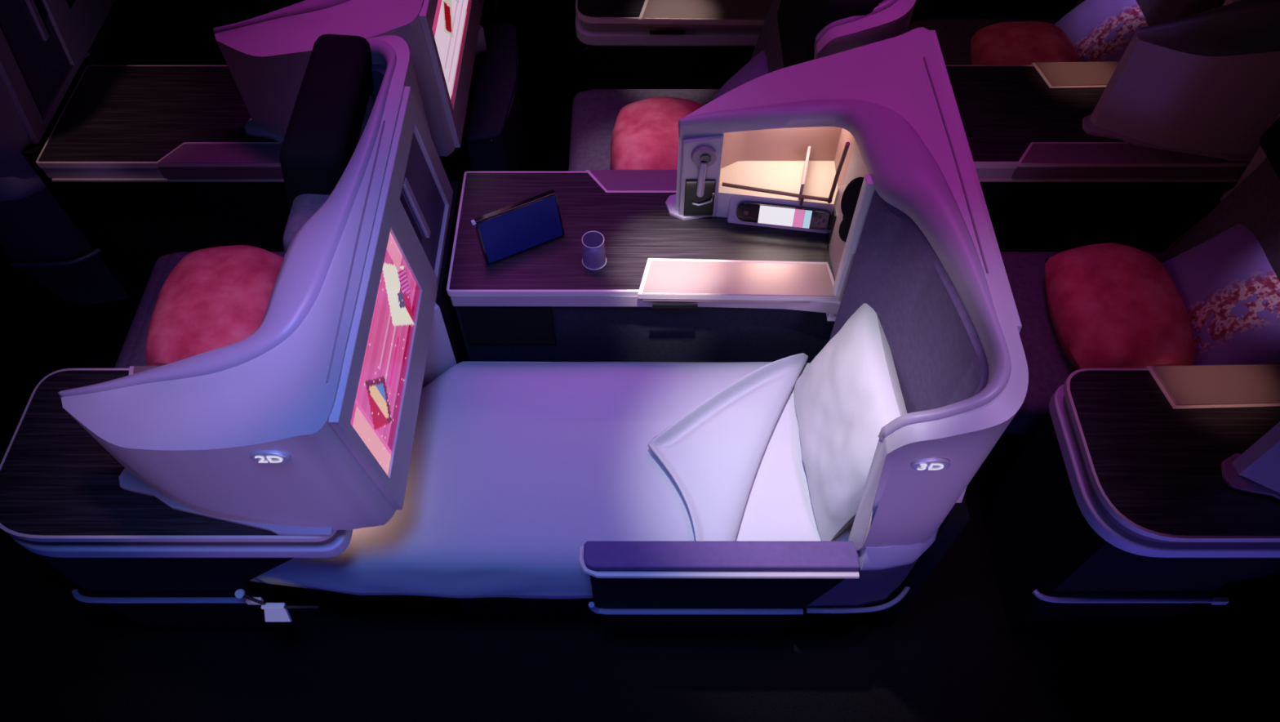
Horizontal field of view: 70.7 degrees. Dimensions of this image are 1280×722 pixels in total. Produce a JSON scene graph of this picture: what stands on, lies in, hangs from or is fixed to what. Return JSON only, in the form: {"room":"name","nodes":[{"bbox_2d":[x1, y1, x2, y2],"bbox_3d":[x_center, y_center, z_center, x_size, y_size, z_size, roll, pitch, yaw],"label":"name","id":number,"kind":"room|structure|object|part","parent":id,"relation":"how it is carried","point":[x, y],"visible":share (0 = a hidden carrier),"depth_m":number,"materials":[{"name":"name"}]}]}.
{"room":"aircraft cabin","nodes":[
{"label":"aircraft cabin","id":0,"kind":"room"},
{"bbox_2d":[0,0,1279,721],"bbox_3d":[0.000,-0.233,3.052,8.000,0.001,6.200,0,56,0],"label":"floor","id":1,"kind":"structure","parent":0,"point":[951,654],"depth_m":2.37,"materials":[{"name":"carpet"}]},
{"bbox_2d":[0,0,141,306],"bbox_3d":[-1.927,-0.882,2.793,0.620,1.155,1.075,0,56,0],"label":"shell","id":2,"kind":"object","parent":1,"relation":"on","point":[46,46],"visible":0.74,"depth_m":2.57,"materials":[{"name":"blue"}]},
{"bbox_2d":[33,0,48,22],"bbox_3d":[-1.645,-1.021,2.425,0.003,0.202,0.088,0,56,0],"label":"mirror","id":3,"kind":"object","parent":2,"relation":"attached to","point":[40,6],"depth_m":2.48,"materials":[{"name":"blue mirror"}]},
{"bbox_3d":[-1.734,-0.344,2.765,0.352,0.012,0.127,-34,62,-21],"label":"trim","id":4,"kind":"part","parent":2,"relation":"part of","materials":[{"name":"blue"}]},
{"bbox_3d":[-1.645,-1.109,2.537,0.017,0.443,0.951,0,56,0],"label":"monitor frame","id":5,"kind":"part","parent":2,"relation":"part of","materials":[{"name":"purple plastic"}]},
{"bbox_2d":[0,365,352,631],"bbox_3d":[-0.986,0.377,2.216,0.750,0.704,0.426,0,56,0],"label":"console","id":6,"kind":"object","parent":1,"relation":"on","point":[164,568],"visible":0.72,"depth_m":1.91,"materials":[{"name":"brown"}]},
{"bbox_3d":[-1.308,0.405,2.258,0.015,0.603,0.360,0,56,0],"label":"panel","id":7,"kind":"part","parent":6,"relation":"part of","materials":[{"name":"black plastic"}]},
{"bbox_3d":[-0.913,0.059,2.025,0.462,0.032,0.112,0,56,0],"label":"armrest lid","id":8,"kind":"part","parent":6,"relation":"part of","materials":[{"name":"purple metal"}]},
{"bbox_3d":[-1.145,0.562,2.154,0.431,0.014,0.034,0,56,0],"label":"kick trim","id":9,"kind":"part","parent":6,"relation":"part of","materials":[{"name":"blue"}]},
{"bbox_3d":[-0.985,0.548,2.162,0.630,0.603,0.015,0,56,0],"label":"panel","id":10,"kind":"part","parent":6,"relation":"part of","materials":[{"name":"black plastic"}]},
{"bbox_3d":[-0.983,0.191,1.932,0.735,0.018,0.410,0,56,0],"label":"edge trim","id":11,"kind":"part","parent":6,"relation":"part of","materials":[{"name":"white"}]},
{"bbox_3d":[-0.983,0.207,1.956,0.707,0.044,0.382,0,56,0],"label":"gap moulding","id":12,"kind":"part","parent":6,"relation":"part of","materials":[{"name":"grey plastic"}]},
{"bbox_3d":[-0.919,0.572,2.150,0.036,0.020,0.014,0,56,0],"label":"trim","id":13,"kind":"part","parent":6,"relation":"part of","materials":[{"name":"plastic"}]},
{"bbox_2d":[35,65,445,297],"bbox_3d":[-1.117,-0.512,2.815,0.995,0.704,0.439,0,56,0],"label":"console","id":14,"kind":"object","parent":1,"relation":"on","point":[157,161],"visible":0.45,"depth_m":2.53,"materials":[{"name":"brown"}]},
{"bbox_3d":[-1.130,-0.691,2.527,0.970,0.018,0.406,0,56,0],"label":"edge trim","id":15,"kind":"part","parent":14,"relation":"part of","materials":[{"name":"white"}]},
{"bbox_3d":[-1.125,-0.334,2.733,0.970,0.642,0.015,0,56,0],"label":"panel","id":16,"kind":"part","parent":14,"relation":"part of","materials":[{"name":"black plastic"}]},
{"bbox_3d":[-0.973,-0.548,2.439,0.625,0.038,0.074,0,56,0],"label":"armrest lid","id":17,"kind":"part","parent":14,"relation":"part of","materials":[{"name":"pink"}]},
{"bbox_3d":[-0.975,-0.510,2.432,0.630,0.042,0.007,0,56,0],"label":"lid","id":18,"kind":"part","parent":14,"relation":"part of","materials":[{"name":"pink"}]},
{"bbox_3d":[-1.125,-0.634,2.935,0.970,0.642,0.012,0,56,0],"label":"seat panel","id":19,"kind":"part","parent":14,"relation":"part of","materials":[{"name":"purple plastic"}]},
{"bbox_2d":[114,33,374,368],"bbox_3d":[-0.984,-0.175,2.312,0.773,1.163,0.565,0,56,0],"label":"passenger seat","id":20,"kind":"object","parent":1,"relation":"on","point":[335,102],"visible":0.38,"depth_m":1.87,"materials":[{"name":"black fabric"}]},
{"bbox_2d":[125,251,284,368],"bbox_3d":[-1.045,-0.064,2.453,0.610,0.145,0.540,0,56,0],"label":"seat cushion","id":21,"kind":"object","parent":20,"relation":"on","point":[136,337],"depth_m":2.42,"materials":[{"name":"fabric"}]},
{"bbox_2d":[145,244,284,365],"bbox_3d":[-1.075,-0.122,2.314,0.324,0.185,0.419,0,56,0],"label":"cushion","id":22,"kind":"object","parent":20,"relation":"on","point":[215,297],"visible":0.71,"depth_m":2.24,"materials":[{"name":"fabric"}]},
{"bbox_3d":[-0.719,-0.266,2.163,0.227,0.602,0.480,0,56,0],"label":"backrest","id":23,"kind":"part","parent":20,"relation":"part of","materials":[{"name":"fabric"}]},
{"bbox_2d":[57,35,469,536],"bbox_3d":[-0.777,-0.017,2.209,0.621,1.155,1.082,0,56,0],"label":"shell","id":24,"kind":"object","parent":1,"relation":"on","point":[304,424],"visible":0.94,"depth_m":1.66,"materials":[{"name":"grey plastic"}]},
{"bbox_3d":[-0.706,-0.281,1.810,0.397,0.198,0.957,18,58,12],"label":"rim moulding","id":25,"kind":"part","parent":24,"relation":"part of","materials":[{"name":"grey plastic"}]},
{"bbox_3d":[-0.495,-0.172,1.905,0.017,0.443,0.951,0,56,0],"label":"monitor frame","id":26,"kind":"part","parent":24,"relation":"part of","materials":[{"name":"grey plastic"}]},
{"bbox_2d":[400,189,422,243],"bbox_3d":[-0.495,-0.309,1.944,0.003,0.202,0.088,0,56,0],"label":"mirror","id":27,"kind":"object","parent":24,"relation":"attached to","point":[412,214],"depth_m":1.94,"materials":[{"name":"black mirror"}]},
{"bbox_2d":[213,0,505,156],"bbox_3d":[-0.777,-0.900,2.806,0.621,1.155,1.082,0,56,0],"label":"shell","id":28,"kind":"object","parent":1,"relation":"on","point":[267,55],"visible":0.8,"depth_m":2.23,"materials":[{"name":"blue"}]},
{"bbox_3d":[-0.706,-1.165,2.406,0.397,0.198,0.957,18,58,12],"label":"rim moulding","id":29,"kind":"part","parent":28,"relation":"part of","materials":[{"name":"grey plastic"}]},
{"bbox_3d":[-0.495,-1.056,2.502,0.017,0.443,0.951,0,56,0],"label":"monitor frame","id":30,"kind":"part","parent":28,"relation":"part of","materials":[{"name":"grey plastic"}]},
{"bbox_2d":[465,20,528,171],"bbox_3d":[-0.436,-0.688,2.985,0.127,0.620,0.556,0,56,0],"label":"passenger seat","id":31,"kind":"object","parent":1,"relation":"on","point":[496,137],"visible":0.8,"depth_m":2.71,"materials":[{"name":"black fabric"}]},
{"bbox_2d":[446,169,840,362],"bbox_3d":[0.033,-0.129,2.558,0.995,0.704,0.439,0,56,0],"label":"console","id":32,"kind":"object","parent":1,"relation":"on","point":[668,287],"visible":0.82,"depth_m":2.26,"materials":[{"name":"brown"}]},
{"bbox_2d":[471,189,564,264],"bbox_3d":[-0.301,-0.335,2.195,0.216,0.132,0.079,-24,59,-15],"label":"tablet computer","id":33,"kind":"object","parent":32,"relation":"on","point":[512,229],"visible":1,"depth_m":2.17,"materials":[{"name":"black"}]},
{"bbox_3d":[0.020,-0.329,2.284,0.970,0.018,0.406,0,56,0],"label":"edge trim","id":34,"kind":"part","parent":32,"relation":"part of","materials":[{"name":"white"}]},
{"bbox_2d":[581,231,606,270],"bbox_3d":[-0.112,-0.268,2.181,0.061,0.080,0.061,0,56,0],"label":"glass tumbler","id":35,"kind":"object","parent":32,"relation":"on","point":[593,251],"visible":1,"depth_m":2.17,"materials":[{"name":"purple"}]},
{"bbox_3d":[0.177,-0.465,2.383,0.625,0.038,0.074,0,56,0],"label":"armrest lid","id":36,"kind":"part","parent":32,"relation":"part of","materials":[{"name":"pink"}]},
{"bbox_3d":[0.025,0.028,2.489,0.970,0.642,0.012,0,56,0],"label":"seat panel","id":37,"kind":"part","parent":32,"relation":"part of","materials":[{"name":"black plastic"}]},
{"bbox_3d":[0.237,-0.193,2.195,0.462,0.032,0.112,0,56,0],"label":"armrest lid","id":38,"kind":"part","parent":32,"relation":"part of","materials":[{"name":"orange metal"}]},
{"bbox_2d":[457,541,860,637],"bbox_3d":[-0.260,0.343,2.312,1.520,0.584,0.643,0,56,0],"label":"armrest","id":39,"kind":"object","parent":1,"relation":"on","point":[640,588],"visible":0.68,"depth_m":2.03,"materials":[{"name":"black fabric"}]},
{"bbox_2d":[235,588,319,622],"bbox_3d":[-0.840,0.568,2.093,0.169,0.115,0.045,0,56,0],"label":"belt","id":40,"kind":"object","parent":39,"relation":"hanging from","point":[273,611],"visible":1,"depth_m":2.12,"materials":[{"name":"silver metal"}]},
{"bbox_2d":[461,360,853,541],"bbox_3d":[-0.233,0.231,2.191,1.495,0.028,0.543,0,56,0],"label":"sheet","id":41,"kind":"object","parent":39,"relation":"on","point":[779,505],"visible":0.09,"depth_m":2.12,"materials":[{"name":"grey fabric"}]},
{"bbox_2d":[248,352,808,598],"bbox_3d":[-0.324,0.262,2.207,1.512,0.238,0.582,0,56,0],"label":"duvet","id":42,"kind":"object","parent":41,"relation":"on","point":[514,467],"visible":0.73,"depth_m":2.11,"materials":[{"name":"grey fabric"}]},
{"bbox_2d":[793,302,906,541],"bbox_3d":[0.474,0.136,2.053,0.189,0.369,0.486,0,56,0],"label":"pillow","id":43,"kind":"object","parent":41,"relation":"on","point":[851,389],"visible":0.79,"depth_m":1.99,"materials":[{"name":"grey fabric"}]},
{"bbox_3d":[0.132,0.581,2.118,0.505,0.053,0.016,0,56,0],"label":"aisle trim","id":44,"kind":"part","parent":39,"relation":"part of","materials":[{"name":"blue"}]},
{"bbox_3d":[0.177,0.515,2.042,0.570,0.258,0.019,0,56,0],"label":"aisle panel","id":45,"kind":"part","parent":39,"relation":"part of","materials":[{"name":"plastic"}]},
{"bbox_3d":[0.172,0.420,1.931,0.585,0.039,0.062,0,56,0],"label":"armrest","id":46,"kind":"part","parent":39,"relation":"part of","materials":[{"name":"leather"}]},
{"bbox_2d":[575,0,772,89],"bbox_3d":[0.164,-1.018,3.157,0.750,0.704,0.426,0,56,0],"label":"console","id":47,"kind":"object","parent":1,"relation":"on","point":[633,44],"visible":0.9,"depth_m":2.82,"materials":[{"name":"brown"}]},
{"bbox_3d":[0.005,-1.145,3.305,0.431,0.014,0.034,0,56,0],"label":"kick trim","id":48,"kind":"part","parent":47,"relation":"part of","materials":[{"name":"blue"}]},
{"bbox_3d":[-0.158,-0.990,3.199,0.015,0.603,0.360,0,56,0],"label":"panel","id":49,"kind":"part","parent":47,"relation":"part of","materials":[{"name":"black fabric"}]},
{"bbox_3d":[0.168,-1.211,2.879,0.735,0.018,0.410,0,56,0],"label":"edge trim","id":50,"kind":"part","parent":47,"relation":"part of","materials":[{"name":"brown wood"}]},
{"bbox_3d":[0.168,-1.195,2.903,0.707,0.044,0.382,0,56,0],"label":"gap moulding","id":51,"kind":"part","parent":47,"relation":"part of","materials":[{"name":"grey plastic"}]},
{"bbox_3d":[0.175,-0.847,3.102,0.650,0.603,0.015,0,56,0],"label":"panel","id":52,"kind":"part","parent":47,"relation":"part of","materials":[{"name":"black fabric"}]},
{"bbox_3d":[0.237,-1.076,2.791,0.462,0.032,0.112,0,56,0],"label":"armrest lid","id":53,"kind":"part","parent":47,"relation":"part of","materials":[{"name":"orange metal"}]},
{"bbox_2d":[568,0,879,171],"bbox_3d":[0.166,-0.731,2.687,0.773,1.163,0.565,0,56,0],"label":"passenger seat","id":54,"kind":"object","parent":1,"relation":"on","point":[790,28],"visible":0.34,"depth_m":2.70,"materials":[{"name":"black fabric"}]},
{"bbox_2d":[582,88,719,171],"bbox_3d":[0.105,-0.641,2.842,0.610,0.145,0.540,0,56,0],"label":"seat cushion","id":55,"kind":"object","parent":54,"relation":"on","point":[602,108],"depth_m":2.86,"materials":[{"name":"fabric"}]},
{"bbox_2d":[610,96,703,169],"bbox_3d":[0.075,-0.621,2.649,0.324,0.187,0.388,0,56,0],"label":"cushion","id":56,"kind":"object","parent":54,"relation":"on","point":[645,135],"visible":0.42,"depth_m":2.58,"materials":[{"name":"fabric"}]},
{"bbox_2d":[712,49,768,100],"bbox_3d":[0.324,-0.715,2.635,0.208,0.240,0.430,0,56,0],"label":"cushion","id":57,"kind":"object","parent":54,"relation":"on","point":[757,67],"visible":0.07,"depth_m":2.63,"materials":[{"name":"purple fabric"}]},
{"bbox_3d":[0.431,-0.835,2.546,0.227,0.602,0.480,0,56,0],"label":"backrest","id":58,"kind":"part","parent":54,"relation":"part of","materials":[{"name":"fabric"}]},
{"bbox_2d":[665,26,1028,626],"bbox_3d":[0.373,0.002,2.197,0.620,1.155,1.075,0,56,0],"label":"shell","id":59,"kind":"object","parent":1,"relation":"on","point":[921,248],"visible":0.98,"depth_m":1.88,"materials":[{"name":"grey plastic"}]},
{"bbox_3d":[0.146,-0.446,2.184,0.096,0.271,0.014,0,56,0],"label":"fitting panel","id":60,"kind":"part","parent":59,"relation":"part of","materials":[{"name":"grey plastic"}]},
{"bbox_2d":[691,145,716,196],"bbox_3d":[0.150,-0.450,2.146,0.060,0.145,0.029,0,56,0],"label":"reading lamp","id":61,"kind":"object","parent":59,"relation":"attached to","point":[704,157],"depth_m":2.15,"materials":[{"name":"grey plastic"}]},
{"bbox_3d":[0.332,-0.410,2.189,0.268,0.025,0.009,7,56,5],"label":"niche rail","id":62,"kind":"part","parent":59,"relation":"part of","materials":[{"name":"brown metal"}]},
{"bbox_2d":[736,200,831,229],"bbox_3d":[0.358,-0.360,2.237,0.238,0.054,0.026,7,56,5],"label":"handset","id":63,"kind":"object","parent":59,"relation":"attached to","point":[746,211],"visible":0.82,"depth_m":2.23,"materials":[{"name":"black plastic"}]},
{"bbox_3d":[0.395,-0.391,2.201,0.007,0.029,0.007,19,58,12],"label":"rail post","id":64,"kind":"part","parent":59,"relation":"part of","materials":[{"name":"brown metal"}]},
{"bbox_3d":[0.444,-0.272,1.805,0.397,0.198,0.957,-18,58,-12],"label":"rim moulding","id":65,"kind":"part","parent":59,"relation":"part of","materials":[{"name":"grey plastic"}]},
{"bbox_3d":[0.481,-0.241,2.049,0.035,0.473,0.030,0,56,0],"label":"corner post","id":66,"kind":"part","parent":59,"relation":"part of","materials":[{"name":"white plastic"}]},
{"bbox_2d":[838,177,864,241],"bbox_3d":[0.470,-0.334,1.999,0.046,0.178,0.086,-14,57,-9],"label":"headphones","id":67,"kind":"object","parent":59,"relation":"hanging from","point":[851,194],"visible":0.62,"depth_m":1.98,"materials":[{"name":"black plastic"}]},
{"bbox_2d":[838,217,852,241],"bbox_3d":[0.474,-0.300,2.045,0.037,0.065,0.054,0,56,0],"label":"ear cup","id":68,"kind":"object","parent":67,"relation":"on","point":[845,225],"depth_m":2.05,"materials":[{"name":"black fabric"}]},
{"bbox_2d":[840,177,864,220],"bbox_3d":[0.471,-0.353,1.965,0.046,0.099,0.080,-18,58,-12],"label":"ear cup","id":69,"kind":"object","parent":67,"relation":"on","point":[851,194],"depth_m":1.97,"materials":[{"name":"black plastic"}]},
{"bbox_3d":[0.566,0.539,2.169,0.352,0.012,0.127,-34,62,-21],"label":"trim","id":70,"kind":"part","parent":59,"relation":"part of","materials":[{"name":"blue"}]},
{"bbox_3d":[0.654,-0.225,1.941,0.017,0.443,0.951,0,56,0],"label":"monitor frame","id":71,"kind":"part","parent":59,"relation":"part of","materials":[{"name":"grey plastic"}]},
{"bbox_2d":[813,0,915,59],"bbox_3d":[0.373,-0.882,2.793,0.620,1.155,1.075,0,56,0],"label":"shell","id":72,"kind":"object","parent":1,"relation":"on","point":[890,19],"visible":0.17,"depth_m":2.09,"materials":[{"name":"blue"}]},
{"bbox_3d":[0.444,-1.156,2.401,0.397,0.198,0.957,-18,58,-12],"label":"rim moulding","id":73,"kind":"part","parent":72,"relation":"part of","materials":[{"name":"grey plastic"}]},
{"bbox_2d":[906,0,1223,65],"bbox_3d":[1.316,-1.058,2.908,0.773,1.163,0.565,0,56,0],"label":"passenger seat","id":74,"kind":"object","parent":1,"relation":"on","point":[953,35],"visible":0.15,"depth_m":3.02,"materials":[{"name":"black fabric"}]},
{"bbox_2d":[921,18,1060,65],"bbox_3d":[1.255,-0.948,3.049,0.610,0.145,0.540,0,56,0],"label":"seat cushion","id":75,"kind":"object","parent":74,"relation":"on","point":[953,35],"depth_m":3.08,"materials":[{"name":"fabric"}]},
{"bbox_2d":[970,21,1079,65],"bbox_3d":[1.225,-0.944,2.867,0.324,0.182,0.347,0,56,0],"label":"cushion","id":76,"kind":"object","parent":74,"relation":"on","point":[1013,42],"visible":0.45,"depth_m":2.81,"materials":[{"name":"red fabric"}]},
{"bbox_2d":[1054,0,1148,62],"bbox_3d":[1.475,-1.013,2.836,0.207,0.240,0.430,0,56,0],"label":"cushion","id":77,"kind":"object","parent":74,"relation":"on","point":[1098,30],"visible":0.41,"depth_m":2.80,"materials":[{"name":"purple fabric"}]},
{"bbox_3d":[1.581,-1.150,2.759,0.227,0.602,0.480,0,56,0],"label":"backrest","id":78,"kind":"part","parent":74,"relation":"part of","materials":[{"name":"fabric"}]},
{"bbox_2d":[945,61,1250,251],"bbox_3d":[1.183,-0.512,2.815,0.995,0.704,0.439,0,56,0],"label":"console","id":79,"kind":"object","parent":1,"relation":"on","point":[1047,184],"visible":0.31,"depth_m":2.53,"materials":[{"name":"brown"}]},
{"bbox_3d":[1.170,-0.691,2.527,0.970,0.018,0.406,0,56,0],"label":"edge trim","id":80,"kind":"part","parent":79,"relation":"part of","materials":[{"name":"white"}]},
{"bbox_3d":[1.387,-0.824,2.621,0.462,0.032,0.112,0,56,0],"label":"armrest lid","id":81,"kind":"part","parent":79,"relation":"part of","materials":[{"name":"orange metal"}]},
{"bbox_3d":[1.175,-0.334,2.733,0.970,0.642,0.015,0,56,0],"label":"panel","id":82,"kind":"part","parent":79,"relation":"part of","materials":[{"name":"black plastic"}]},
{"bbox_3d":[1.325,-0.510,2.432,0.630,0.042,0.007,0,56,0],"label":"lid","id":83,"kind":"part","parent":79,"relation":"part of","materials":[{"name":"pink"}]},
{"bbox_3d":[1.327,-0.548,2.439,0.625,0.038,0.074,0,56,0],"label":"armrest lid","id":84,"kind":"part","parent":79,"relation":"part of","materials":[{"name":"pink"}]},
{"bbox_2d":[980,364,1279,631],"bbox_3d":[1.314,0.377,2.216,0.750,0.704,0.426,0,56,0],"label":"console","id":85,"kind":"object","parent":1,"relation":"on","point":[1118,513],"visible":1,"depth_m":2.00,"materials":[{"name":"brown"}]},
{"bbox_3d":[0.993,0.405,2.258,0.015,0.603,0.360,0,56,0],"label":"panel","id":86,"kind":"part","parent":85,"relation":"part of","materials":[{"name":"black fabric"}]},
{"bbox_3d":[1.155,0.562,2.154,0.431,0.014,0.034,0,56,0],"label":"kick trim","id":87,"kind":"part","parent":85,"relation":"part of","materials":[{"name":"blue"}]},
{"bbox_3d":[1.315,0.548,2.162,0.630,0.603,0.015,0,56,0],"label":"panel","id":88,"kind":"part","parent":85,"relation":"part of","materials":[{"name":"black fabric"}]},
{"bbox_3d":[1.317,0.207,1.956,0.707,0.044,0.382,0,56,0],"label":"gap moulding","id":89,"kind":"part","parent":85,"relation":"part of","materials":[{"name":"grey plastic"}]},
{"bbox_3d":[1.317,0.191,1.932,0.735,0.018,0.410,0,56,0],"label":"edge trim","id":90,"kind":"part","parent":85,"relation":"part of","materials":[{"name":"white"}]},
{"bbox_3d":[1.387,0.059,2.025,0.462,0.032,0.112,0,56,0],"label":"armrest lid","id":91,"kind":"part","parent":85,"relation":"part of","materials":[{"name":"orange metal"}]},
{"bbox_3d":[1.381,0.572,2.150,0.036,0.020,0.014,0,56,0],"label":"trim","id":92,"kind":"part","parent":85,"relation":"part of","materials":[{"name":"white plastic"}]},
{"bbox_2d":[982,116,1279,487],"bbox_3d":[1.316,-0.175,2.312,0.773,1.163,0.565,0,56,0],"label":"passenger seat","id":93,"kind":"object","parent":1,"relation":"on","point":[1254,204],"visible":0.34,"depth_m":2.33,"materials":[{"name":"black fabric"}]},
{"bbox_3d":[1.310,0.068,2.650,0.580,0.330,0.510,0,56,0],"label":"seat","id":94,"kind":"part","parent":93,"relation":"part of","materials":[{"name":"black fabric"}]},
{"bbox_2d":[1000,251,1169,430],"bbox_3d":[1.255,-0.064,2.453,0.610,0.145,0.540,0,56,0],"label":"seat cushion","id":95,"kind":"object","parent":93,"relation":"on","point":[1049,366],"depth_m":2.36,"materials":[{"name":"fabric"}]},
{"bbox_2d":[1044,242,1195,369],"bbox_3d":[1.225,-0.126,2.317,0.324,0.182,0.419,0,56,0],"label":"cushion","id":96,"kind":"object","parent":93,"relation":"on","point":[1110,304],"visible":0.91,"depth_m":2.24,"materials":[{"name":"red fabric"}]},
{"bbox_2d":[1161,223,1279,365],"bbox_3d":[1.475,-0.142,2.248,0.206,0.240,0.430,0,56,0],"label":"cushion","id":97,"kind":"object","parent":93,"relation":"on","point":[1228,286],"visible":0.73,"depth_m":2.20,"materials":[{"name":"purple fabric"}]},
{"bbox_3d":[1.581,-0.266,2.163,0.227,0.602,0.480,0,56,0],"label":"backrest","id":98,"kind":"part","parent":93,"relation":"part of","materials":[{"name":"fabric"}]},
{"bbox_2d":[1082,0,1279,160],"bbox_3d":[1.523,-0.900,2.806,0.621,1.155,1.082,0,56,0],"label":"shell","id":99,"kind":"object","parent":1,"relation":"on","point":[1207,82],"visible":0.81,"depth_m":2.27,"materials":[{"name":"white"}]},
{"bbox_3d":[1.594,-1.165,2.406,0.397,0.198,0.957,18,58,12],"label":"rim moulding","id":100,"kind":"part","parent":99,"relation":"part of","materials":[{"name":"purple plastic"}]},
{"bbox_3d":[1.631,-0.950,2.527,0.035,0.473,0.030,0,56,0],"label":"corner post","id":101,"kind":"part","parent":99,"relation":"part of","materials":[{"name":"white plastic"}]},
{"bbox_2d":[1164,113,1279,500],"bbox_3d":[1.523,-0.017,2.209,0.621,1.155,1.082,0,56,0],"label":"shell","id":102,"kind":"object","parent":1,"relation":"on","point":[1256,470],"visible":0.24,"depth_m":1.85,"materials":[{"name":"blue"}]}
]}

